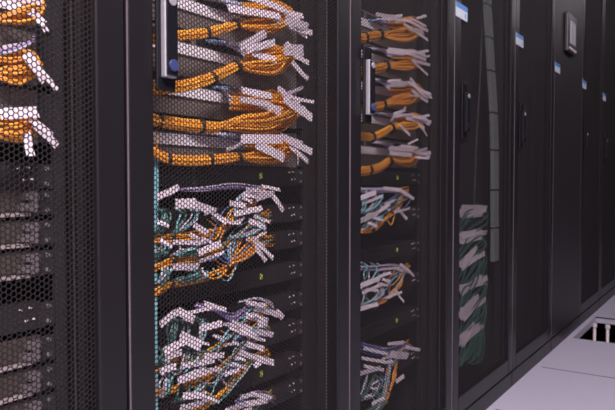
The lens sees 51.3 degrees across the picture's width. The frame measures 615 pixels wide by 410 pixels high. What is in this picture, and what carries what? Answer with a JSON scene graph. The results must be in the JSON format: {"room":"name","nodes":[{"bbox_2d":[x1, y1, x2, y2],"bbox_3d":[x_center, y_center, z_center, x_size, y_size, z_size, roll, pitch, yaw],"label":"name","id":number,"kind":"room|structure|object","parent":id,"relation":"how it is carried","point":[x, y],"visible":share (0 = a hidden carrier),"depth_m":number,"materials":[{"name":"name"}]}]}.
{"room":"server room","nodes":[
{"label":"server room","id":0,"kind":"room"},
{"bbox_2d":[486,295,614,409],"bbox_3d":[1.911,0.682,2.777,3.370,0.035,10.500,1,2,34],"label":"floor","id":1,"kind":"structure","parent":0,"point":[577,374],"depth_m":2.48,"materials":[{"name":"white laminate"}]},
{"bbox_2d":[0,0,126,409],"bbox_3d":[-0.776,-0.275,0.859,0.922,2.010,0.594,1,2,34],"label":"rack","id":2,"kind":"object","parent":1,"relation":"on","point":[87,286],"visible":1,"depth_m":0.84,"materials":[{"name":"black metal"}]},
{"bbox_2d":[0,0,50,29],"bbox_3d":[-0.583,-0.265,0.729,0.254,0.072,0.483,1,2,34],"label":"panel","id":3,"kind":"object","parent":2,"relation":"in","point":[47,4],"visible":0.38,"depth_m":0.85,"materials":[{"name":"grey metal"}]},
{"bbox_2d":[0,0,48,31],"bbox_3d":[-0.366,-0.235,0.772,0.063,0.069,0.117,1,2,34],"label":"cable bundle","id":4,"kind":"object","parent":3,"relation":"attached to","point":[14,6],"visible":0.59,"depth_m":0.77,"materials":[{"name":"orange plastic"}]},
{"bbox_2d":[0,25,51,86],"bbox_3d":[-0.583,-0.189,0.731,0.254,0.072,0.483,1,2,34],"label":"panel","id":5,"kind":"object","parent":2,"relation":"in","point":[4,28],"visible":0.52,"depth_m":0.84,"materials":[{"name":"metal"}]},
{"bbox_2d":[0,36,57,90],"bbox_3d":[-0.367,-0.173,0.771,0.064,0.067,0.113,1,2,34],"label":"cable bundle","id":6,"kind":"object","parent":5,"relation":"attached to","point":[24,44],"visible":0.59,"depth_m":0.77,"materials":[{"name":"orange plastic"}]},
{"bbox_2d":[0,86,52,143],"bbox_3d":[-0.583,-0.113,0.734,0.254,0.072,0.483,1,2,34],"label":"panel","id":7,"kind":"object","parent":2,"relation":"in","point":[5,90],"visible":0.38,"depth_m":0.84,"materials":[{"name":"metal"}]},
{"bbox_2d":[0,104,58,155],"bbox_3d":[-0.368,-0.092,0.773,0.063,0.067,0.113,1,2,34],"label":"cable bundle","id":8,"kind":"object","parent":7,"relation":"attached to","point":[5,108],"visible":0.64,"depth_m":0.77,"materials":[{"name":"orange plastic"}]},
{"bbox_2d":[0,162,52,189],"bbox_3d":[-0.637,-0.036,0.773,0.384,0.036,0.483,1,2,34],"label":"switch","id":9,"kind":"object","parent":2,"relation":"in","point":[6,164],"visible":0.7,"depth_m":0.83,"materials":[{"name":"grey metal"}]},
{"bbox_2d":[0,218,53,248],"bbox_3d":[-0.633,0.040,0.773,0.394,0.036,0.483,1,2,34],"label":"switch","id":10,"kind":"object","parent":2,"relation":"in","point":[12,221],"visible":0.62,"depth_m":0.83,"materials":[{"name":"grey metal"}]},
{"bbox_2d":[0,223,22,242],"bbox_3d":[-0.483,0.041,0.666,0.002,0.023,0.401,1,2,34],"label":"grille","id":11,"kind":"object","parent":10,"relation":"attached to","point":[7,225],"depth_m":0.82,"materials":[{"name":"grey metal"}]},
{"bbox_2d":[0,189,53,217],"bbox_3d":[-0.633,0.000,0.771,0.394,0.036,0.483,1,2,34],"label":"switch","id":12,"kind":"object","parent":2,"relation":"in","point":[31,191],"visible":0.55,"depth_m":0.83,"materials":[{"name":"grey metal"}]},
{"bbox_2d":[0,192,21,210],"bbox_3d":[-0.483,0.001,0.665,0.002,0.023,0.401,1,2,34],"label":"grille","id":13,"kind":"object","parent":12,"relation":"attached to","point":[7,194],"depth_m":0.82,"materials":[{"name":"grey metal"}]},
{"bbox_2d":[0,248,54,281],"bbox_3d":[-0.633,0.080,0.774,0.394,0.036,0.483,1,2,34],"label":"switch","id":14,"kind":"object","parent":2,"relation":"in","point":[22,251],"visible":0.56,"depth_m":0.83,"materials":[{"name":"grey metal"}]},
{"bbox_2d":[0,254,22,274],"bbox_3d":[-0.483,0.081,0.668,0.002,0.023,0.401,1,2,34],"label":"grille","id":15,"kind":"object","parent":14,"relation":"attached to","point":[3,259],"depth_m":0.82,"materials":[{"name":"grey metal"}]},
{"bbox_2d":[0,294,54,335],"bbox_3d":[-0.637,0.149,0.779,0.384,0.036,0.483,1,2,34],"label":"switch","id":16,"kind":"object","parent":2,"relation":"in","point":[13,300],"visible":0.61,"depth_m":0.84,"materials":[{"name":"grey metal"}]},
{"bbox_2d":[0,392,55,409],"bbox_3d":[-0.633,0.276,0.781,0.394,0.036,0.483,1,2,34],"label":"switch","id":17,"kind":"object","parent":2,"relation":"in","point":[15,407],"visible":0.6,"depth_m":0.84,"materials":[{"name":"grey metal"}]},
{"bbox_2d":[4,403,25,409],"bbox_3d":[-0.483,0.278,0.674,0.002,0.023,0.401,1,2,34],"label":"grille","id":18,"kind":"object","parent":17,"relation":"attached to","point":[15,407],"depth_m":0.83,"materials":[{"name":"grey metal"}]},
{"bbox_2d":[0,363,55,404],"bbox_3d":[-0.633,0.236,0.780,0.394,0.036,0.483,1,2,34],"label":"switch","id":19,"kind":"object","parent":2,"relation":"in","point":[24,369],"visible":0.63,"depth_m":0.83,"materials":[{"name":"grey metal"}]},
{"bbox_2d":[0,373,24,396],"bbox_3d":[-0.483,0.237,0.673,0.002,0.023,0.401,1,2,34],"label":"grille","id":20,"kind":"object","parent":19,"relation":"attached to","point":[5,392],"depth_m":0.82,"materials":[{"name":"grey metal"}]},
{"bbox_2d":[0,332,55,372],"bbox_3d":[-0.633,0.195,0.778,0.394,0.036,0.483,1,2,34],"label":"switch","id":21,"kind":"object","parent":2,"relation":"in","point":[24,339],"visible":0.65,"depth_m":0.84,"materials":[{"name":"grey metal"}]},
{"bbox_2d":[0,342,24,364],"bbox_3d":[-0.483,0.196,0.672,0.002,0.023,0.401,1,2,34],"label":"grille","id":22,"kind":"object","parent":21,"relation":"attached to","point":[4,344],"depth_m":0.83,"materials":[{"name":"grey metal"}]},
{"bbox_2d":[123,0,348,409],"bbox_3d":[-0.441,-0.292,1.356,0.922,2.010,0.594,1,2,34],"label":"rack","id":23,"kind":"object","parent":1,"relation":"on","point":[323,194],"visible":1,"depth_m":1.12,"materials":[{"name":"metal"}]},
{"bbox_2d":[154,130,158,409],"bbox_3d":[-0.230,0.180,0.972,0.005,0.587,0.016,1,2,34],"label":"vertical cable","id":24,"kind":"object","parent":23,"relation":"in","point":[155,182],"visible":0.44,"depth_m":0.97,"materials":[{"name":"plastic"}]},
{"bbox_2d":[158,201,220,231],"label":"switch","id":25,"kind":"object","parent":23,"relation":"in","point":[182,217],"depth_m":1.10,"materials":[{"name":"grey metal"}]},
{"bbox_2d":[159,366,237,409],"bbox_3d":[-0.181,0.338,1.125,0.089,0.036,0.245,1,2,34],"label":"switch","id":26,"kind":"object","parent":23,"relation":"in","point":[169,403],"depth_m":1.09,"materials":[{"name":"grey metal"}]},
{"bbox_2d":[154,205,272,271],"bbox_3d":[-0.137,0.053,1.108,0.062,0.102,0.360,1,2,30],"label":"cable bundle","id":27,"kind":"object","parent":23,"relation":"in","point":[215,215],"visible":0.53,"depth_m":1.05,"materials":[{"name":"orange plastic"}]},
{"bbox_2d":[155,318,273,394],"bbox_3d":[-0.139,0.248,1.113,0.061,0.106,0.358,1,2,30],"label":"cable bundle","id":28,"kind":"object","parent":23,"relation":"in","point":[255,329],"visible":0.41,"depth_m":1.06,"materials":[{"name":"white plastic"}]},
{"bbox_2d":[156,348,273,409],"bbox_3d":[-0.140,0.293,1.112,0.063,0.114,0.350,1,2,29],"label":"cable bundle","id":29,"kind":"object","parent":23,"relation":"in","point":[174,365],"visible":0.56,"depth_m":1.05,"materials":[{"name":"white plastic"}]},
{"bbox_2d":[155,231,274,295],"bbox_3d":[-0.135,0.098,1.112,0.063,0.100,0.367,1,2,30],"label":"cable bundle","id":30,"kind":"object","parent":23,"relation":"in","point":[191,264],"visible":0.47,"depth_m":1.06,"materials":[{"name":"orange plastic"}]},
{"bbox_2d":[200,328,232,349],"bbox_3d":[-0.171,0.266,1.189,0.079,0.036,0.146,1,2,34],"label":"switch","id":31,"kind":"object","parent":23,"relation":"in","point":[205,348],"depth_m":1.19,"materials":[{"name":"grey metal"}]},
{"bbox_2d":[154,183,282,244],"bbox_3d":[-0.149,0.014,1.105,0.068,0.102,0.348,1,2,34],"label":"cable bundle","id":32,"kind":"object","parent":23,"relation":"in","point":[173,187],"visible":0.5,"depth_m":1.03,"materials":[{"name":"white plastic"}]},
{"bbox_2d":[204,202,232,218],"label":"switch","id":33,"kind":"object","parent":23,"relation":"in","point":[220,206],"depth_m":1.17,"materials":[{"name":"grey metal"}]},
{"bbox_2d":[155,297,282,371],"bbox_3d":[-0.147,0.206,1.115,0.068,0.108,0.352,1,2,34],"label":"cable bundle","id":34,"kind":"object","parent":23,"relation":"in","point":[205,304],"visible":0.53,"depth_m":1.05,"materials":[{"name":"white plastic"}]},
{"bbox_2d":[191,336,247,369],"bbox_3d":[-0.144,0.269,1.096,0.078,0.036,0.209,1,2,34],"label":"switch","id":35,"kind":"object","parent":23,"relation":"in","point":[244,336],"depth_m":1.17,"materials":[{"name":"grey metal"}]},
{"bbox_2d":[152,23,302,95],"bbox_3d":[-0.247,-0.262,1.226,0.254,0.072,0.483,1,2,34],"label":"panel","id":36,"kind":"object","parent":23,"relation":"in","point":[153,24],"visible":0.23,"depth_m":1.14,"materials":[{"name":"metal"}]},
{"bbox_2d":[153,29,308,94],"bbox_3d":[-0.133,-0.243,1.121,0.063,0.143,0.392,1,2,36],"label":"cable bundle","id":37,"kind":"object","parent":36,"relation":"attached to","point":[252,55],"visible":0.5,"depth_m":1.14,"materials":[{"name":"orange plastic"}]},
{"bbox_2d":[152,0,302,59],"bbox_3d":[-0.247,-0.336,1.224,0.254,0.072,0.483,1,2,34],"label":"panel","id":38,"kind":"object","parent":23,"relation":"in","point":[181,2],"visible":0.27,"depth_m":1.13,"materials":[{"name":"metal"}]},
{"bbox_2d":[153,0,311,44],"bbox_3d":[-0.128,-0.320,1.122,0.066,0.148,0.399,1,2,34],"label":"cable bundle","id":39,"kind":"object","parent":38,"relation":"attached to","point":[219,1],"visible":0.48,"depth_m":1.14,"materials":[{"name":"orange plastic"}]},
{"bbox_2d":[153,127,302,166],"bbox_3d":[-0.247,-0.111,1.232,0.254,0.072,0.483,1,2,34],"label":"panel","id":40,"kind":"object","parent":23,"relation":"in","point":[154,128],"visible":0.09,"depth_m":1.10,"materials":[{"name":"metal"}]},
{"bbox_2d":[154,132,311,165],"bbox_3d":[-0.131,-0.099,1.127,0.065,0.067,0.420,1,2,34],"label":"cable bundle","id":41,"kind":"object","parent":40,"relation":"attached to","point":[217,134],"visible":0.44,"depth_m":1.13,"materials":[{"name":"orange plastic"}]},
{"bbox_2d":[153,68,302,128],"bbox_3d":[-0.247,-0.192,1.229,0.254,0.072,0.483,1,2,34],"label":"panel","id":42,"kind":"object","parent":23,"relation":"in","point":[184,75],"visible":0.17,"depth_m":1.11,"materials":[{"name":"metal"}]},
{"bbox_2d":[153,85,313,133],"bbox_3d":[-0.128,-0.174,1.128,0.064,0.110,0.428,1,2,34],"label":"cable bundle","id":43,"kind":"object","parent":42,"relation":"attached to","point":[234,91],"visible":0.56,"depth_m":1.14,"materials":[{"name":"orange plastic"}]},
{"bbox_2d":[180,389,275,409],"bbox_3d":[-0.122,0.364,1.137,0.056,0.119,0.323,1,2,28],"label":"cable bundle","id":44,"kind":"object","parent":23,"relation":"in","point":[256,399],"visible":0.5,"depth_m":1.14,"materials":[{"name":"white plastic"}]},
{"bbox_2d":[157,287,302,345],"bbox_3d":[-0.301,0.203,1.279,0.384,0.036,0.483,1,2,34],"label":"switch","id":45,"kind":"object","parent":23,"relation":"in","point":[233,293],"visible":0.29,"depth_m":1.22,"materials":[{"name":"grey metal"}]},
{"bbox_2d":[158,257,302,307],"bbox_3d":[-0.301,0.140,1.277,0.384,0.036,0.483,1,2,34],"label":"switch","id":46,"kind":"object","parent":23,"relation":"in","point":[210,263],"visible":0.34,"depth_m":1.21,"materials":[{"name":"grey metal"}]},
{"bbox_2d":[158,164,302,186],"bbox_3d":[-0.301,-0.056,1.270,0.384,0.036,0.483,1,2,34],"label":"switch","id":47,"kind":"object","parent":23,"relation":"in","point":[164,165],"visible":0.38,"depth_m":1.15,"materials":[{"name":"grey metal"}]},
{"bbox_2d":[158,227,302,262],"bbox_3d":[-0.301,0.073,1.274,0.384,0.036,0.483,1,2,34],"label":"switch","id":48,"kind":"object","parent":23,"relation":"in","point":[230,227],"visible":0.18,"depth_m":1.29,"materials":[{"name":"grey metal"}]},
{"bbox_2d":[232,213,253,226],"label":"switch","id":49,"kind":"object","parent":23,"relation":"in","point":[252,213],"depth_m":1.21,"materials":[{"name":"grey metal"}]},
{"bbox_2d":[205,375,302,409],"bbox_3d":[-0.301,0.390,1.285,0.384,0.036,0.483,1,2,34],"label":"switch","id":50,"kind":"object","parent":23,"relation":"in","point":[280,375],"visible":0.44,"depth_m":1.31,"materials":[{"name":"grey metal"}]},
{"bbox_2d":[218,346,302,399],"bbox_3d":[-0.114,0.334,1.233,0.150,0.036,0.325,1,2,34],"label":"switch","id":51,"kind":"object","parent":23,"relation":"in","point":[266,346],"depth_m":1.29,"materials":[{"name":"grey metal"}]},
{"bbox_2d":[250,203,302,223],"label":"switch","id":52,"kind":"object","parent":23,"relation":"in","point":[253,203],"depth_m":1.32,"materials":[{"name":"grey metal"}]},
{"bbox_2d":[255,316,302,346],"bbox_3d":[-0.073,0.263,1.266,0.152,0.036,0.229,1,2,34],"label":"switch","id":53,"kind":"object","parent":23,"relation":"in","point":[268,316],"depth_m":1.33,"materials":[{"name":"grey metal"}]},
{"bbox_2d":[348,0,454,409],"bbox_3d":[-0.105,-0.309,1.853,0.922,2.010,0.594,1,2,34],"label":"rack","id":54,"kind":"object","parent":1,"relation":"on","point":[426,384],"visible":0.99,"depth_m":1.66,"materials":[{"name":"metal"}]},
{"bbox_2d":[361,262,408,310],"bbox_3d":[0.214,0.192,1.634,0.061,0.121,0.402,1,2,30],"label":"cable bundle","id":55,"kind":"object","parent":54,"relation":"in","point":[370,264],"visible":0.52,"depth_m":1.55,"materials":[{"name":"white plastic"}]},
{"bbox_2d":[361,186,413,233],"bbox_3d":[0.212,0.008,1.625,0.062,0.112,0.400,1,2,30],"label":"cable bundle","id":56,"kind":"object","parent":54,"relation":"in","point":[374,189],"visible":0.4,"depth_m":1.53,"materials":[{"name":"white plastic"}]},
{"bbox_2d":[360,341,418,390],"bbox_3d":[0.034,0.439,1.785,0.384,0.036,0.483,1,2,34],"label":"switch","id":57,"kind":"object","parent":54,"relation":"in","point":[413,352],"visible":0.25,"depth_m":1.80,"materials":[{"name":"grey metal"}]},
{"bbox_2d":[360,339,419,409],"bbox_3d":[0.214,0.427,1.641,0.064,0.225,0.403,1,2,30],"label":"cable bundle","id":58,"kind":"object","parent":54,"relation":"in","point":[392,362],"visible":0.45,"depth_m":1.57,"materials":[{"name":"white plastic"}]},
{"bbox_2d":[361,301,418,341],"bbox_3d":[0.034,0.317,1.780,0.384,0.036,0.483,1,2,34],"label":"switch","id":59,"kind":"object","parent":54,"relation":"in","point":[402,316],"visible":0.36,"depth_m":1.76,"materials":[{"name":"grey metal"}]},
{"bbox_2d":[361,270,418,300],"bbox_3d":[0.034,0.214,1.777,0.384,0.036,0.483,1,2,34],"label":"switch","id":60,"kind":"object","parent":54,"relation":"in","point":[362,271],"visible":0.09,"depth_m":1.78,"materials":[{"name":"grey metal"}]},
{"bbox_2d":[361,237,419,263],"bbox_3d":[0.034,0.123,1.774,0.384,0.036,0.483,1,2,34],"label":"switch","id":61,"kind":"object","parent":54,"relation":"in","point":[387,240],"visible":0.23,"depth_m":1.71,"materials":[{"name":"grey metal"}]},
{"bbox_2d":[361,171,419,184],"bbox_3d":[0.034,-0.073,1.767,0.384,0.036,0.483,1,2,34],"label":"switch","id":62,"kind":"object","parent":54,"relation":"in","point":[386,173],"visible":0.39,"depth_m":1.73,"materials":[{"name":"grey metal"}]},
{"bbox_2d":[361,139,419,167],"bbox_3d":[0.088,-0.138,1.728,0.254,0.072,0.483,1,2,34],"label":"panel","id":63,"kind":"object","parent":54,"relation":"in","point":[406,143],"visible":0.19,"depth_m":1.65,"materials":[{"name":"metal"}]},
{"bbox_2d":[361,139,430,175],"bbox_3d":[0.210,-0.124,1.630,0.064,0.104,0.398,1,2,34],"label":"cable bundle","id":64,"kind":"object","parent":63,"relation":"attached to","point":[411,142],"visible":0.49,"depth_m":1.65,"materials":[{"name":"orange plastic"}]},
{"bbox_2d":[361,110,419,140],"bbox_3d":[0.088,-0.216,1.726,0.254,0.072,0.483,1,2,34],"label":"panel","id":65,"kind":"object","parent":54,"relation":"in","point":[373,116],"visible":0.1,"depth_m":1.70,"materials":[{"name":"metal"}]},
{"bbox_2d":[361,107,430,141],"bbox_3d":[0.214,-0.202,1.635,0.064,0.100,0.418,1,2,34],"label":"cable bundle","id":66,"kind":"object","parent":65,"relation":"attached to","point":[403,110],"visible":0.49,"depth_m":1.64,"materials":[{"name":"orange plastic"}]},
{"bbox_2d":[361,76,419,113],"bbox_3d":[0.088,-0.294,1.723,0.254,0.072,0.483,1,2,34],"label":"panel","id":67,"kind":"object","parent":54,"relation":"in","point":[379,86],"visible":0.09,"depth_m":1.68,"materials":[{"name":"metal"}]},
{"bbox_2d":[361,78,428,113],"bbox_3d":[0.214,-0.271,1.631,0.070,0.124,0.397,1,2,34],"label":"cable bundle","id":68,"kind":"object","parent":67,"relation":"attached to","point":[400,82],"visible":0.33,"depth_m":1.62,"materials":[{"name":"orange plastic"}]},
{"bbox_2d":[361,43,420,80],"bbox_3d":[0.088,-0.372,1.720,0.254,0.072,0.483,1,2,34],"label":"panel","id":69,"kind":"object","parent":54,"relation":"in","point":[373,52],"visible":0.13,"depth_m":1.68,"materials":[{"name":"metal"}]},
{"bbox_2d":[361,47,429,75],"bbox_3d":[0.216,-0.360,1.632,0.068,0.124,0.409,1,2,34],"label":"cable bundle","id":70,"kind":"object","parent":69,"relation":"attached to","point":[390,49],"visible":0.27,"depth_m":1.60,"materials":[{"name":"orange plastic"}]},
{"bbox_2d":[361,9,420,49],"bbox_3d":[0.088,-0.450,1.718,0.254,0.072,0.483,1,2,34],"label":"panel","id":71,"kind":"object","parent":54,"relation":"in","point":[398,43],"visible":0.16,"depth_m":1.64,"materials":[{"name":"metal"}]},
{"bbox_2d":[361,12,427,43],"bbox_3d":[0.214,-0.444,1.626,0.065,0.136,0.398,1,2,34],"label":"cable bundle","id":72,"kind":"object","parent":71,"relation":"attached to","point":[399,39],"visible":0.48,"depth_m":1.60,"materials":[{"name":"orange plastic"}]},
{"bbox_2d":[386,212,400,221],"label":"switch","id":73,"kind":"object","parent":54,"relation":"in","point":[397,217],"depth_m":1.74,"materials":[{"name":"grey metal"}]},
{"bbox_2d":[404,206,418,219],"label":"switch","id":74,"kind":"object","parent":54,"relation":"in","point":[404,206],"depth_m":1.83,"materials":[{"name":"grey metal"}]},
{"bbox_2d":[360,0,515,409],"bbox_3d":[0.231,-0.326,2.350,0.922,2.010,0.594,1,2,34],"label":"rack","id":75,"kind":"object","parent":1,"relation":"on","point":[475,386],"visible":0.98,"depth_m":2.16,"materials":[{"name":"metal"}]},
{"bbox_2d":[459,319,484,366],"bbox_3d":[0.537,0.463,2.123,0.050,0.161,0.282,1,2,34],"label":"cable bundle","id":76,"kind":"object","parent":75,"relation":"in","point":[473,319],"visible":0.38,"depth_m":2.10,"materials":[{"name":"green plastic"}]},
{"bbox_2d":[458,294,486,338],"bbox_3d":[0.534,0.366,2.116,0.049,0.158,0.279,1,2,34],"label":"cable bundle","id":77,"kind":"object","parent":75,"relation":"in","point":[470,294],"visible":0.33,"depth_m":2.09,"materials":[{"name":"green plastic"}]},
{"bbox_2d":[459,228,485,259],"bbox_3d":[0.543,0.125,2.121,0.050,0.097,0.300,1,2,34],"label":"cable bundle","id":78,"kind":"object","parent":75,"relation":"in","point":[479,228],"visible":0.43,"depth_m":2.07,"materials":[{"name":"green plastic"}]},
{"bbox_2d":[459,247,486,288],"bbox_3d":[0.537,0.204,2.112,0.047,0.144,0.275,1,2,32],"label":"cable bundle","id":79,"kind":"object","parent":75,"relation":"in","point":[469,247],"visible":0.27,"depth_m":2.08,"materials":[{"name":"green plastic"}]},
{"bbox_2d":[459,274,487,311],"bbox_3d":[0.552,0.292,2.136,0.046,0.119,0.328,1,2,31],"label":"cable bundle","id":80,"kind":"object","parent":75,"relation":"in","point":[472,274],"visible":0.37,"depth_m":2.10,"materials":[{"name":"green plastic"}]},
{"bbox_2d":[460,204,488,232],"bbox_3d":[0.544,0.044,2.120,0.049,0.098,0.308,1,2,34],"label":"cable bundle","id":81,"kind":"object","parent":75,"relation":"in","point":[472,204],"visible":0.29,"depth_m":2.08,"materials":[{"name":"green plastic"}]},
{"bbox_2d":[473,10,482,204],"bbox_3d":[0.579,-0.417,2.167,0.005,0.834,0.074,1,2,34],"label":"cable","id":82,"kind":"object","parent":75,"relation":"hanging from","point":[481,10],"visible":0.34,"depth_m":2.17,"materials":[{"name":"plastic"}]},
{"bbox_2d":[483,0,498,261],"bbox_3d":[0.633,-0.365,2.207,0.013,1.130,0.168,1,2,34],"label":"duct","id":83,"kind":"object","parent":75,"relation":"attached to","point":[496,125],"visible":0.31,"depth_m":2.23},
{"bbox_2d":[511,0,554,385],"bbox_3d":[0.566,-0.343,2.847,0.922,2.010,0.594,1,2,34],"label":"rack","id":84,"kind":"object","parent":1,"relation":"on","point":[534,19],"visible":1,"depth_m":2.67,"materials":[{"name":"metal"}]},
{"bbox_2d":[518,0,582,350],"bbox_3d":[0.903,-0.355,3.344,0.924,2.000,0.594,1,2,34],"label":"tall cabinet","id":85,"kind":"object","parent":1,"relation":"on","point":[568,13],"visible":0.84,"depth_m":3.06,"materials":[{"name":"metal"}]},
{"bbox_2d":[577,0,603,325],"bbox_3d":[1.238,-0.377,3.841,0.922,2.010,0.594,1,2,34],"label":"rack","id":86,"kind":"object","parent":1,"relation":"on","point":[593,10],"visible":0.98,"depth_m":3.64,"materials":[{"name":"metal"}]},
{"bbox_2d":[599,0,614,307],"bbox_3d":[1.573,-0.394,4.338,0.922,2.010,0.594,1,2,34],"label":"rack","id":87,"kind":"object","parent":1,"relation":"on","point":[607,233],"visible":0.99,"depth_m":4.08,"materials":[{"name":"metal"}]},
{"bbox_2d":[579,323,614,342],"bbox_3d":[1.920,1.110,2.786,3.390,0.050,10.500,1,2,34],"label":"subfloor","id":88,"kind":"structure","parent":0,"point":[600,329],"depth_m":4.99,"materials":[{"name":"concrete"}]},
{"bbox_2d":[592,323,596,340],"bbox_3d":[1.613,0.861,3.600,0.060,0.392,0.060,1,2,34],"label":"conduit","id":89,"kind":"object","parent":88,"relation":"on","point":[594,326],"visible":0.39,"depth_m":3.59,"materials":[{"name":"metal"}]},
{"bbox_2d":[605,324,609,341],"bbox_3d":[1.668,0.862,3.563,0.060,0.392,0.060,1,2,34],"label":"conduit","id":90,"kind":"object","parent":88,"relation":"on","point":[607,327],"visible":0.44,"depth_m":3.55,"materials":[{"name":"metal"}]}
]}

